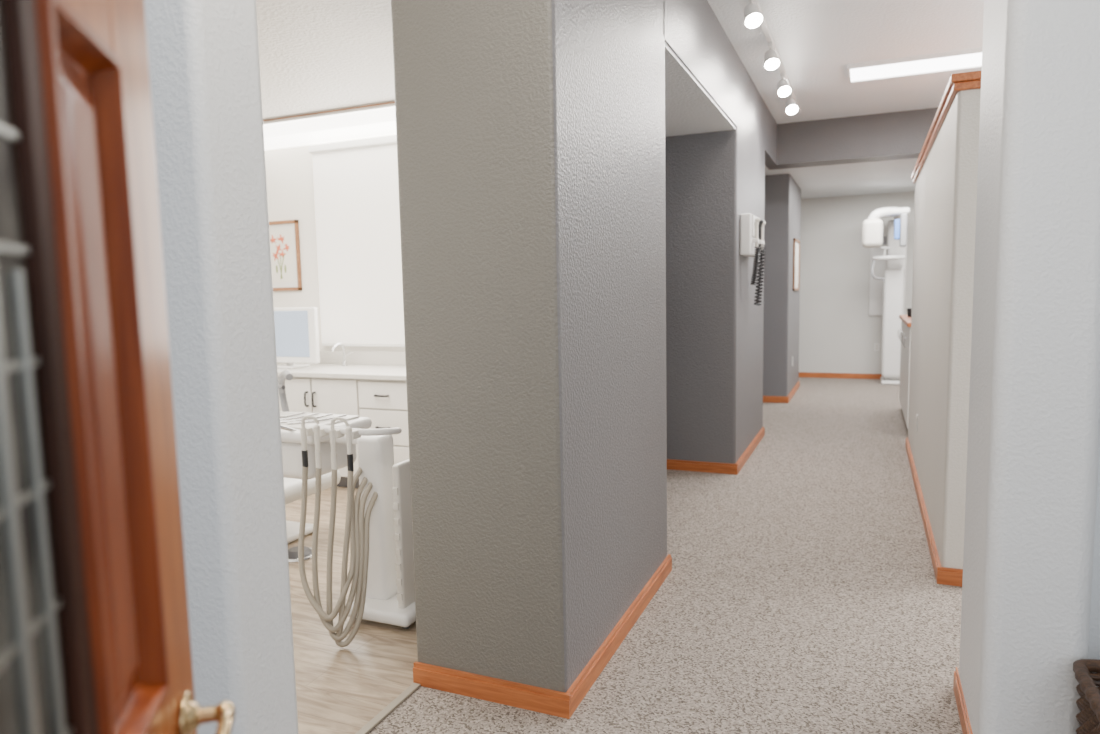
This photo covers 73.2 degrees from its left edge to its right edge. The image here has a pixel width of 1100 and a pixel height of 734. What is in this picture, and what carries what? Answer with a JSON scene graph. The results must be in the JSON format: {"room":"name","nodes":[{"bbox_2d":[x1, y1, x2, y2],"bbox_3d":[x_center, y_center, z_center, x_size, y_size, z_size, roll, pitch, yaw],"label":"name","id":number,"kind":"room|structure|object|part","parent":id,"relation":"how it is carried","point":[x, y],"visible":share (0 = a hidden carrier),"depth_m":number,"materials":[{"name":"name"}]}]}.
{"room":"dental clinic","nodes":[
{"label":"dental clinic","id":0,"kind":"room"},
{"bbox_2d":[144,0,298,733],"bbox_3d":[-2.624,-0.331,2.497,4.200,3.060,0.200,1,6,23],"label":"wall","id":1,"kind":"structure","parent":0,"point":[204,64],"depth_m":1.66,"materials":[{"name":"white paint"}]},
{"bbox_2d":[256,0,394,118],"bbox_3d":[-2.094,-1.746,4.043,4.100,0.100,3.700,1,6,23],"label":"ceiling","id":2,"kind":"structure","parent":0,"point":[315,55],"depth_m":4.07,"materials":[{"name":"white paint"}]},
{"bbox_2d":[263,101,394,121],"bbox_3d":[-1.800,-1.823,5.363,3.400,0.009,0.010,1,6,23],"label":"trim","id":3,"kind":"structure","parent":2,"relation":"attached to","point":[393,101],"depth_m":5.25,"materials":[{"name":"brown wood"}]},
{"bbox_2d":[263,101,395,149],"bbox_3d":[-1.632,-1.792,5.530,3.180,0.130,0.410,1,6,23],"label":"ceiling light","id":4,"kind":"object","parent":2,"relation":"attached to","point":[380,120],"visible":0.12,"depth_m":5.38,"materials":[{"name":"white plastic"}]},
{"bbox_2d":[265,134,404,351],"bbox_3d":[-1.488,-0.622,5.904,3.600,2.900,0.150,1,6,23],"label":"wall","id":5,"kind":"structure","parent":0,"point":[289,170],"depth_m":6.00,"materials":[{"name":"white paint"}]},
{"bbox_2d":[269,220,301,290],"bbox_3d":[-2.264,-0.913,6.109,0.500,0.570,0.025,1,6,23],"label":"framed picture","id":6,"kind":"object","parent":5,"relation":"attached to","point":[284,235],"visible":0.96,"depth_m":6.06,"materials":[{"name":"white paper"}]},
{"bbox_3d":[-2.217,-0.833,6.097,0.114,0.212,0.008,1,6,23],"label":"printed stem","id":7,"kind":"part","parent":6,"relation":"part of","materials":[{"name":"green"}]},
{"bbox_2d":[269,229,293,282],"bbox_3d":[-2.264,-0.913,6.109,0.360,0.430,0.002,1,6,23],"label":"print","id":8,"kind":"object","parent":6,"relation":"attached to","point":[281,240],"depth_m":6.08,"materials":[{"name":"paper"}]},
{"bbox_2d":[308,135,404,346],"bbox_3d":[-1.174,-0.939,5.605,1.520,1.580,0.055,1,6,23],"label":"roller blind","id":9,"kind":"object","parent":5,"relation":"attached to","point":[356,191],"visible":0.52,"depth_m":5.74,"materials":[{"name":"white fabric"}]},
{"bbox_2d":[391,0,666,692],"bbox_3d":[0.022,-0.441,3.043,0.587,3.060,1.370,1,6,23],"label":"wall column","id":10,"kind":"structure","parent":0,"point":[530,134],"depth_m":2.49,"materials":[{"name":"paint"}]},
{"bbox_2d":[413,661,570,718],"bbox_3d":[-0.212,1.112,2.557,0.605,0.078,0.018,1,6,23],"label":"baseboard","id":11,"kind":"structure","parent":10,"relation":"attached to","point":[528,697],"depth_m":2.54,"materials":[{"name":"orange wood"}]},
{"bbox_2d":[566,554,671,715],"bbox_3d":[0.332,1.048,3.080,0.018,0.078,1.380,1,6,23],"label":"baseboard","id":12,"kind":"structure","parent":10,"relation":"attached to","point":[580,687],"depth_m":2.89,"materials":[{"name":"orange wood"}]},
{"bbox_2d":[285,377,962,733],"bbox_3d":[0.824,0.873,5.541,9.200,0.106,13.800,1,6,23],"label":"floor","id":13,"kind":"structure","parent":0,"point":[801,594],"depth_m":3.12,"materials":[{"name":"carpet"}]},
{"bbox_2d":[0,0,234,733],"bbox_3d":[-0.283,0.346,0.414,0.095,2.020,0.890,-3,6,-15],"label":"door","id":14,"kind":"structure","parent":13,"relation":"on","point":[95,628],"depth_m":0.54,"materials":[{"name":"brown wood"}]},
{"bbox_3d":[-0.274,0.297,0.295,0.012,1.680,0.435,-3,6,-15],"label":"glass pane","id":15,"kind":"part","parent":14,"relation":"part of","materials":[{"name":"clear glass"}]},
{"bbox_3d":[-0.356,0.027,0.593,0.021,0.584,0.174,-3,6,-15],"label":"raised panel","id":16,"kind":"part","parent":14,"relation":"part of","materials":[{"name":"brown wood"}]},
{"bbox_3d":[-0.308,0.347,0.402,0.042,2.020,0.880,-3,6,-15],"label":"frame","id":17,"kind":"part","parent":14,"relation":"part of","materials":[{"name":"brown wood"}]},
{"bbox_3d":[-0.350,0.374,0.748,0.053,0.058,0.127,-3,6,-15],"label":"lever handle","id":18,"kind":"part","parent":14,"relation":"part of","materials":[{"name":"gold metal"}]},
{"bbox_2d":[284,478,301,542],"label":"dental chair","id":19,"kind":"object","parent":13,"relation":"on","point":[293,489],"depth_m":3.96,"materials":[{"name":"white plastic"}]},
{"bbox_2d":[288,546,311,561],"bbox_3d":[-1.360,1.002,3.999,0.198,0.038,0.198,1,6,23],"label":"foot pedal","id":20,"kind":"object","parent":13,"relation":"on","point":[292,552],"visible":0.48,"depth_m":3.95,"materials":[{"name":"silver metal"}]},
{"bbox_2d":[278,376,359,487],"bbox_3d":[-1.613,0.450,5.645,0.818,0.813,0.635,1,6,23],"label":"base cabinet","id":21,"kind":"object","parent":13,"relation":"on","point":[303,394],"visible":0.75,"depth_m":5.32,"materials":[{"name":"beige plastic"}]},
{"bbox_3d":[-1.908,0.430,5.473,0.398,0.703,0.020,1,6,23],"label":"door","id":22,"kind":"part","parent":21,"relation":"part of","materials":[{"name":"white laminate"}]},
{"bbox_3d":[-1.767,0.234,5.360,0.014,0.114,0.038,1,6,23],"label":"handle","id":23,"kind":"part","parent":21,"relation":"part of","materials":[{"name":"black plastic"}]},
{"bbox_3d":[-1.703,0.235,5.333,0.014,0.114,0.038,1,6,23],"label":"handle","id":24,"kind":"part","parent":21,"relation":"part of","materials":[{"name":"black plastic"}]},
{"bbox_3d":[-1.531,0.439,5.312,0.398,0.703,0.020,1,6,23],"label":"door","id":25,"kind":"part","parent":21,"relation":"part of","materials":[{"name":"white laminate"}]},
{"bbox_2d":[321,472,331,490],"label":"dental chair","id":26,"kind":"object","parent":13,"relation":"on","point":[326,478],"depth_m":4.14,"materials":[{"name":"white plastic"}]},
{"bbox_2d":[278,370,415,646],"bbox_3d":[-1.040,0.561,3.265,1.027,1.051,0.642,1,6,23],"label":"dental delivery unit","id":27,"kind":"object","parent":13,"relation":"on","point":[378,523],"visible":0.88,"depth_m":3.11,"materials":[{"name":"white plastic"}]},
{"bbox_3d":[-1.326,0.163,3.568,0.048,0.173,0.268,-5,7,-32],"label":"assistant arm","id":28,"kind":"part","parent":27,"relation":"part of"},
{"bbox_3d":[-1.271,0.130,3.560,0.227,0.245,0.192,1,6,23],"label":"assistant arm","id":29,"kind":"part","parent":27,"relation":"part of"},
{"bbox_3d":[-1.296,0.256,3.220,0.434,0.065,0.113,1,6,23],"label":"grab handle","id":30,"kind":"part","parent":27,"relation":"part of","materials":[{"name":"silver metal"}]},
{"bbox_2d":[280,411,371,478],"bbox_3d":[-1.100,0.353,3.389,0.810,0.255,0.420,1,6,23],"label":"tray","id":31,"kind":"object","parent":27,"relation":"on","point":[291,421],"depth_m":3.23,"materials":[{"name":"white plastic"}]},
{"bbox_3d":[-0.750,0.655,3.239,0.125,0.730,0.120,1,6,23],"label":"post","id":32,"kind":"part","parent":27,"relation":"part of","materials":[{"name":"white plastic"}]},
{"bbox_3d":[-0.594,0.708,3.186,0.035,0.630,0.226,1,6,23],"label":"panel","id":33,"kind":"part","parent":27,"relation":"part of","materials":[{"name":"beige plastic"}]},
{"bbox_2d":[358,379,408,463],"bbox_3d":[-1.043,0.463,5.401,0.418,0.813,0.635,1,6,23],"label":"base cabinet","id":34,"kind":"object","parent":13,"relation":"on","point":[384,402],"visible":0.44,"depth_m":5.11,"materials":[{"name":"beige plastic"}]},
{"bbox_3d":[-1.166,0.199,5.098,0.114,0.014,0.038,1,6,23],"label":"handle","id":35,"kind":"part","parent":34,"relation":"part of","materials":[{"name":"silver metal"}]},
{"bbox_3d":[-1.155,0.196,5.124,0.408,0.188,0.020,1,6,23],"label":"drawer","id":36,"kind":"part","parent":34,"relation":"part of","materials":[{"name":"white laminate"}]},
{"bbox_3d":[-1.150,0.419,5.147,0.408,0.240,0.020,1,6,23],"label":"drawer","id":37,"kind":"part","parent":34,"relation":"part of","materials":[{"name":"white laminate"}]},
{"bbox_3d":[-1.145,0.670,5.172,0.408,0.245,0.020,1,6,23],"label":"drawer","id":38,"kind":"part","parent":34,"relation":"part of","materials":[{"name":"white laminate"}]},
{"bbox_2d":[356,683,420,733],"bbox_3d":[-0.623,1.179,2.324,0.030,0.010,0.740,1,6,23],"label":"trim","id":39,"kind":"structure","parent":13,"relation":"on","point":[403,696],"depth_m":2.49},
{"bbox_2d":[862,207,910,384],"bbox_3d":[4.690,-0.978,10.381,0.610,2.446,1.020,1,6,23],"label":"machine","id":40,"kind":"object","parent":13,"relation":"on","point":[894,280],"visible":0.98,"depth_m":10.29,"materials":[{"name":"white plastic"}]},
{"bbox_3d":[4.472,-1.349,10.144,0.201,0.313,0.107,-3,6,-17],"label":"grip handle","id":41,"kind":"part","parent":40,"relation":"part of","materials":[{"name":"white plastic"}]},
{"bbox_2d":[872,247,905,259],"bbox_3d":[4.654,-1.559,10.163,0.410,0.170,0.250,1,6,23],"label":"shelf","id":42,"kind":"object","parent":40,"relation":"attached to","point":[899,257],"depth_m":10.08,"materials":[{"name":"white plastic"}]},
{"bbox_3d":[4.638,-2.069,10.144,0.526,0.225,0.641,1,6,23],"label":"rotating arm","id":43,"kind":"part","parent":40,"relation":"part of","materials":[{"name":"white plastic"}]},
{"bbox_2d":[898,320,910,428],"bbox_3d":[3.843,0.063,7.382,0.629,1.020,1.900,1,6,23],"label":"base cabinet","id":44,"kind":"object","parent":13,"relation":"on","point":[905,333],"visible":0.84,"depth_m":7.22,"materials":[{"name":"white laminate"}]},
{"bbox_3d":[3.869,-0.065,8.136,0.018,0.910,0.467,1,6,23],"label":"door","id":45,"kind":"part","parent":44,"relation":"part of","materials":[{"name":"white laminate"}]},
{"bbox_3d":[3.683,-0.017,7.702,0.018,0.910,0.467,1,6,23],"label":"door","id":46,"kind":"part","parent":44,"relation":"part of","materials":[{"name":"white laminate"}]},
{"bbox_2d":[899,315,910,326],"bbox_3d":[3.845,-0.464,7.322,0.640,0.039,1.940,1,6,23],"label":"countertop","id":47,"kind":"structure","parent":44,"relation":"on","point":[906,320],"depth_m":7.17,"materials":[{"name":"orange wood"}]},
{"bbox_2d":[907,308,911,316],"bbox_3d":[3.760,-0.567,7.704,0.083,0.089,0.132,1,6,23],"label":"cup","id":48,"kind":"object","parent":47,"relation":"on","point":[909,310],"visible":0.52,"depth_m":7.70,"materials":[{"name":"black plastic"}]},
{"bbox_3d":[3.496,0.032,7.267,0.018,0.910,0.467,1,6,23],"label":"door","id":49,"kind":"part","parent":44,"relation":"part of","materials":[{"name":"white laminate"}]},
{"bbox_3d":[3.309,0.080,6.833,0.018,0.910,0.467,1,6,23],"label":"door","id":50,"kind":"part","parent":44,"relation":"part of","materials":[{"name":"white laminate"}]},
{"bbox_2d":[1073,659,1099,733],"bbox_3d":[1.493,0.986,1.708,0.449,0.430,0.369,1,6,23],"label":"wicker basket","id":51,"kind":"object","parent":13,"relation":"on","point":[1088,703],"visible":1,"depth_m":1.82,"materials":[{"name":"brown wicker"}]},
{"bbox_3d":[-2.367,0.432,5.967,0.818,0.813,0.635,1,6,23],"label":"base cabinet","id":52,"kind":"object","parent":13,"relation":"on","visible":0},
{"bbox_2d":[277,351,405,380],"bbox_3d":[-1.460,-0.021,5.531,2.850,0.139,0.628,1,6,23],"label":"countertop","id":53,"kind":"structure","parent":52,"relation":"on","point":[371,365],"depth_m":5.66,"materials":[{"name":"laminate"}]},
{"bbox_2d":[274,307,319,368],"bbox_3d":[-2.021,-0.229,5.722,0.620,0.463,0.200,1,6,23],"label":"computer monitor","id":54,"kind":"object","parent":53,"relation":"on","point":[296,328],"visible":0.78,"depth_m":5.61,"materials":[{"name":"white plastic"}]},
{"bbox_2d":[332,343,353,365],"bbox_3d":[-1.599,-0.095,5.711,0.113,0.183,0.160,1,6,23],"label":"sink faucet","id":55,"kind":"object","parent":53,"relation":"on","point":[344,362],"visible":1,"depth_m":5.77,"materials":[{"name":"silver metal"}]},
{"bbox_3d":[-1.633,-0.107,5.719,0.018,0.160,0.150,1,6,23],"label":"spout","id":56,"kind":"part","parent":55,"relation":"part of","materials":[{"name":"silver metal"}]},
{"bbox_2d":[663,0,737,126],"bbox_3d":[0.475,-1.890,4.564,1.009,0.505,2.140,1,6,23],"label":"wall header","id":57,"kind":"structure","parent":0,"point":[693,32],"depth_m":4.27,"materials":[{"name":"paint"}]},
{"bbox_2d":[665,42,735,136],"bbox_3d":[0.478,-1.630,4.597,1.000,0.020,2.050,1,6,23],"label":"ceiling","id":58,"kind":"structure","parent":0,"point":[689,109],"depth_m":4.63,"materials":[{"name":"white paint"}]},
{"bbox_2d":[665,56,764,463],"bbox_3d":[0.712,-0.816,6.578,2.109,3.060,1.590,1,6,23],"label":"wall","id":59,"kind":"structure","parent":0,"point":[714,325],"depth_m":5.59,"materials":[{"name":"paint"}]},
{"bbox_2d":[667,459,737,474],"bbox_3d":[0.941,0.760,5.775,1.027,0.078,0.018,1,6,23],"label":"baseboard","id":60,"kind":"structure","parent":59,"relation":"attached to","point":[684,465],"depth_m":5.67,"materials":[{"name":"orange wood"}]},
{"bbox_2d":[736,427,764,472],"bbox_3d":[1.723,0.689,6.316,0.018,0.078,1.600,1,6,23],"label":"baseboard","id":61,"kind":"structure","parent":59,"relation":"attached to","point":[745,456],"depth_m":6.19,"materials":[{"name":"orange wood"}]},
{"bbox_2d":[740,213,765,305],"bbox_3d":[1.582,-0.822,5.750,0.138,0.695,0.480,1,6,23],"label":"station","id":62,"kind":"object","parent":59,"relation":"attached to","point":[751,226],"visible":1,"depth_m":5.59,"materials":[{"name":"white plastic"}]},
{"bbox_3d":[1.557,-0.772,5.626,0.071,0.300,0.073,-1,6,1],"label":"coiled cord","id":63,"kind":"part","parent":62,"relation":"part of","materials":[{"name":"black plastic"}]},
{"bbox_3d":[1.643,-0.713,5.819,0.074,0.460,0.075,1,6,23],"label":"coiled cord","id":64,"kind":"part","parent":62,"relation":"part of","materials":[{"name":"black plastic"}]},
{"bbox_3d":[1.690,-0.725,5.928,0.074,0.460,0.075,1,6,23],"label":"coiled cord","id":65,"kind":"part","parent":62,"relation":"part of","materials":[{"name":"black plastic"}]},
{"bbox_2d":[765,103,776,165],"bbox_3d":[2.099,-2.240,7.203,0.109,0.410,0.970,1,6,23],"label":"wall header","id":66,"kind":"structure","parent":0,"point":[770,123],"depth_m":7.17,"materials":[{"name":"paint"}]},
{"bbox_2d":[763,174,800,396],"bbox_3d":[2.183,-1.022,9.982,2.130,2.720,1.630,1,6,23],"label":"wall","id":67,"kind":"structure","parent":0,"point":[782,204],"depth_m":8.91,"materials":[{"name":"paint"}]},
{"bbox_2d":[763,396,788,402],"bbox_3d":[1.894,0.375,9.359,2.148,0.078,0.018,1,6,23],"label":"baseboard","id":68,"kind":"structure","parent":67,"relation":"attached to","point":[771,399],"depth_m":8.99,"materials":[{"name":"orange wood"}]},
{"bbox_2d":[787,381,799,401],"bbox_3d":[3.197,0.314,9.694,0.018,0.078,1.630,1,6,23],"label":"baseboard","id":69,"kind":"structure","parent":67,"relation":"attached to","point":[791,394],"depth_m":9.65,"materials":[{"name":"orange wood"}]},
{"bbox_2d":[793,238,799,290],"bbox_3d":[3.192,-1.320,9.586,0.025,0.650,0.700,1,6,23],"label":"framed picture","id":70,"kind":"object","parent":67,"relation":"attached to","point":[796,243],"visible":1,"depth_m":9.54,"materials":[{"name":"brown wood"}]},
{"bbox_2d":[795,245,798,284],"bbox_3d":[3.192,-1.320,9.586,0.002,0.510,0.560,1,6,23],"label":"print","id":71,"kind":"object","parent":70,"relation":"attached to","point":[796,246],"depth_m":9.65,"materials":[{"name":"paper"}]},
{"bbox_2d":[765,158,917,198],"bbox_3d":[4.090,-2.399,9.191,6.200,0.100,3.700,1,6,23],"label":"ceiling","id":72,"kind":"structure","parent":0,"point":[889,176],"depth_m":9.16,"materials":[{"name":"white paint"}]},
{"bbox_2d":[707,0,983,123],"bbox_3d":[2.069,-2.011,2.444,4.600,0.100,9.700,1,6,23],"label":"ceiling","id":73,"kind":"structure","parent":0,"point":[815,41],"depth_m":5.12,"materials":[{"name":"white paint"}]},
{"bbox_2d":[744,0,800,114],"bbox_3d":[1.686,-2.163,5.436,0.110,0.189,3.500,1,6,23],"label":"track light","id":74,"kind":"object","parent":73,"relation":"attached to","point":[754,17],"visible":1,"depth_m":5.00,"materials":[{"name":"white plastic"}]},
{"bbox_3d":[1.152,-1.957,4.180,0.092,0.056,0.086,1,6,23],"label":"bulb","id":75,"kind":"part","parent":74,"relation":"part of","materials":[{"name":"white glass"}]},
{"bbox_3d":[1.502,-2.047,5.003,0.093,0.054,0.085,1,6,23],"label":"bulb","id":76,"kind":"part","parent":74,"relation":"part of","materials":[{"name":"white glass"}]},
{"bbox_3d":[1.815,-2.132,5.728,0.092,0.063,0.080,1,6,23],"label":"bulb","id":77,"kind":"part","parent":74,"relation":"part of","materials":[{"name":"white glass"}]},
{"bbox_3d":[2.068,-2.197,6.323,0.093,0.063,0.079,1,6,23],"label":"bulb","id":78,"kind":"part","parent":74,"relation":"part of","materials":[{"name":"white glass"}]},
{"bbox_2d":[847,47,981,82],"bbox_3d":[2.913,-2.280,5.552,1.260,0.030,0.440,1,6,23],"label":"ceiling light panel","id":79,"kind":"object","parent":73,"relation":"attached to","point":[967,58],"visible":0.59,"depth_m":5.59,"materials":[{"name":"white plastic"}]},
{"bbox_2d":[766,107,937,169],"bbox_3d":[4.222,-2.260,6.961,4.200,0.410,0.300,1,6,23],"label":"beam","id":80,"kind":"structure","parent":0,"point":[898,135],"depth_m":7.33,"materials":[{"name":"grey paint"}]},
{"bbox_2d":[799,191,914,373],"bbox_3d":[4.834,-1.221,10.998,6.200,2.800,0.150,1,6,23],"label":"wall","id":81,"kind":"structure","parent":0,"point":[838,333],"depth_m":11.12,"materials":[{"name":"white paint"}]},
{"bbox_2d":[799,372,881,378],"bbox_3d":[4.829,0.141,11.059,6.200,0.078,0.018,1,6,23],"label":"baseboard","id":82,"kind":"structure","parent":81,"relation":"attached to","point":[801,374],"depth_m":11.23,"materials":[{"name":"orange wood"}]},
{"bbox_2d":[869,236,886,314],"bbox_3d":[4.820,-1.334,10.882,0.220,1.150,0.040,1,6,23],"label":"wall panel","id":83,"kind":"object","parent":81,"relation":"attached to","point":[875,286],"visible":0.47,"depth_m":10.88,"materials":[{"name":"white plastic"}]},
{"bbox_3d":[4.804,-1.845,10.817,0.220,0.120,0.011,1,6,23],"label":"rail","id":84,"kind":"part","parent":83,"relation":"part of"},
{"bbox_2d":[905,0,1099,733],"bbox_3d":[2.220,-0.590,4.057,0.248,3.060,4.780,1,6,23],"label":"wall","id":85,"kind":"structure","parent":0,"point":[1034,420],"depth_m":1.97,"materials":[{"name":"white paint"}]},
{"bbox_2d":[916,414,917,430],"bbox_3d":[2.611,0.395,5.267,0.008,0.114,0.070,1,6,23],"label":"wall outlet","id":86,"kind":"object","parent":85,"relation":"attached to","point":[917,414],"visible":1,"depth_m":5.24,"materials":[{"name":"white plastic"}]},
{"bbox_2d":[911,70,981,182],"bbox_3d":[2.505,-1.409,4.686,0.235,0.070,3.280,1,6,23],"label":"trim","id":87,"kind":"structure","parent":85,"relation":"on","point":[957,82],"depth_m":3.56,"materials":[{"name":"orange wood"}]},
{"bbox_2d":[937,566,962,586],"bbox_3d":[1.906,0.979,3.437,0.193,0.078,0.018,1,6,23],"label":"baseboard","id":88,"kind":"structure","parent":85,"relation":"attached to","point":[945,575],"depth_m":3.45,"materials":[{"name":"orange wood"}]},
{"bbox_2d":[953,667,972,733],"bbox_3d":[1.300,1.105,2.321,0.010,0.078,0.540,1,6,23],"label":"baseboard","id":89,"kind":"structure","parent":85,"relation":"attached to","point":[957,687],"depth_m":2.38,"materials":[{"name":"orange wood"}]},
{"bbox_2d":[1088,446,1099,686],"bbox_3d":[2.763,-0.357,1.662,2.640,3.060,0.280,1,6,23],"label":"wall","id":90,"kind":"structure","parent":0,"point":[1094,627],"depth_m":2.13,"materials":[{"name":"white paint"}]}
]}

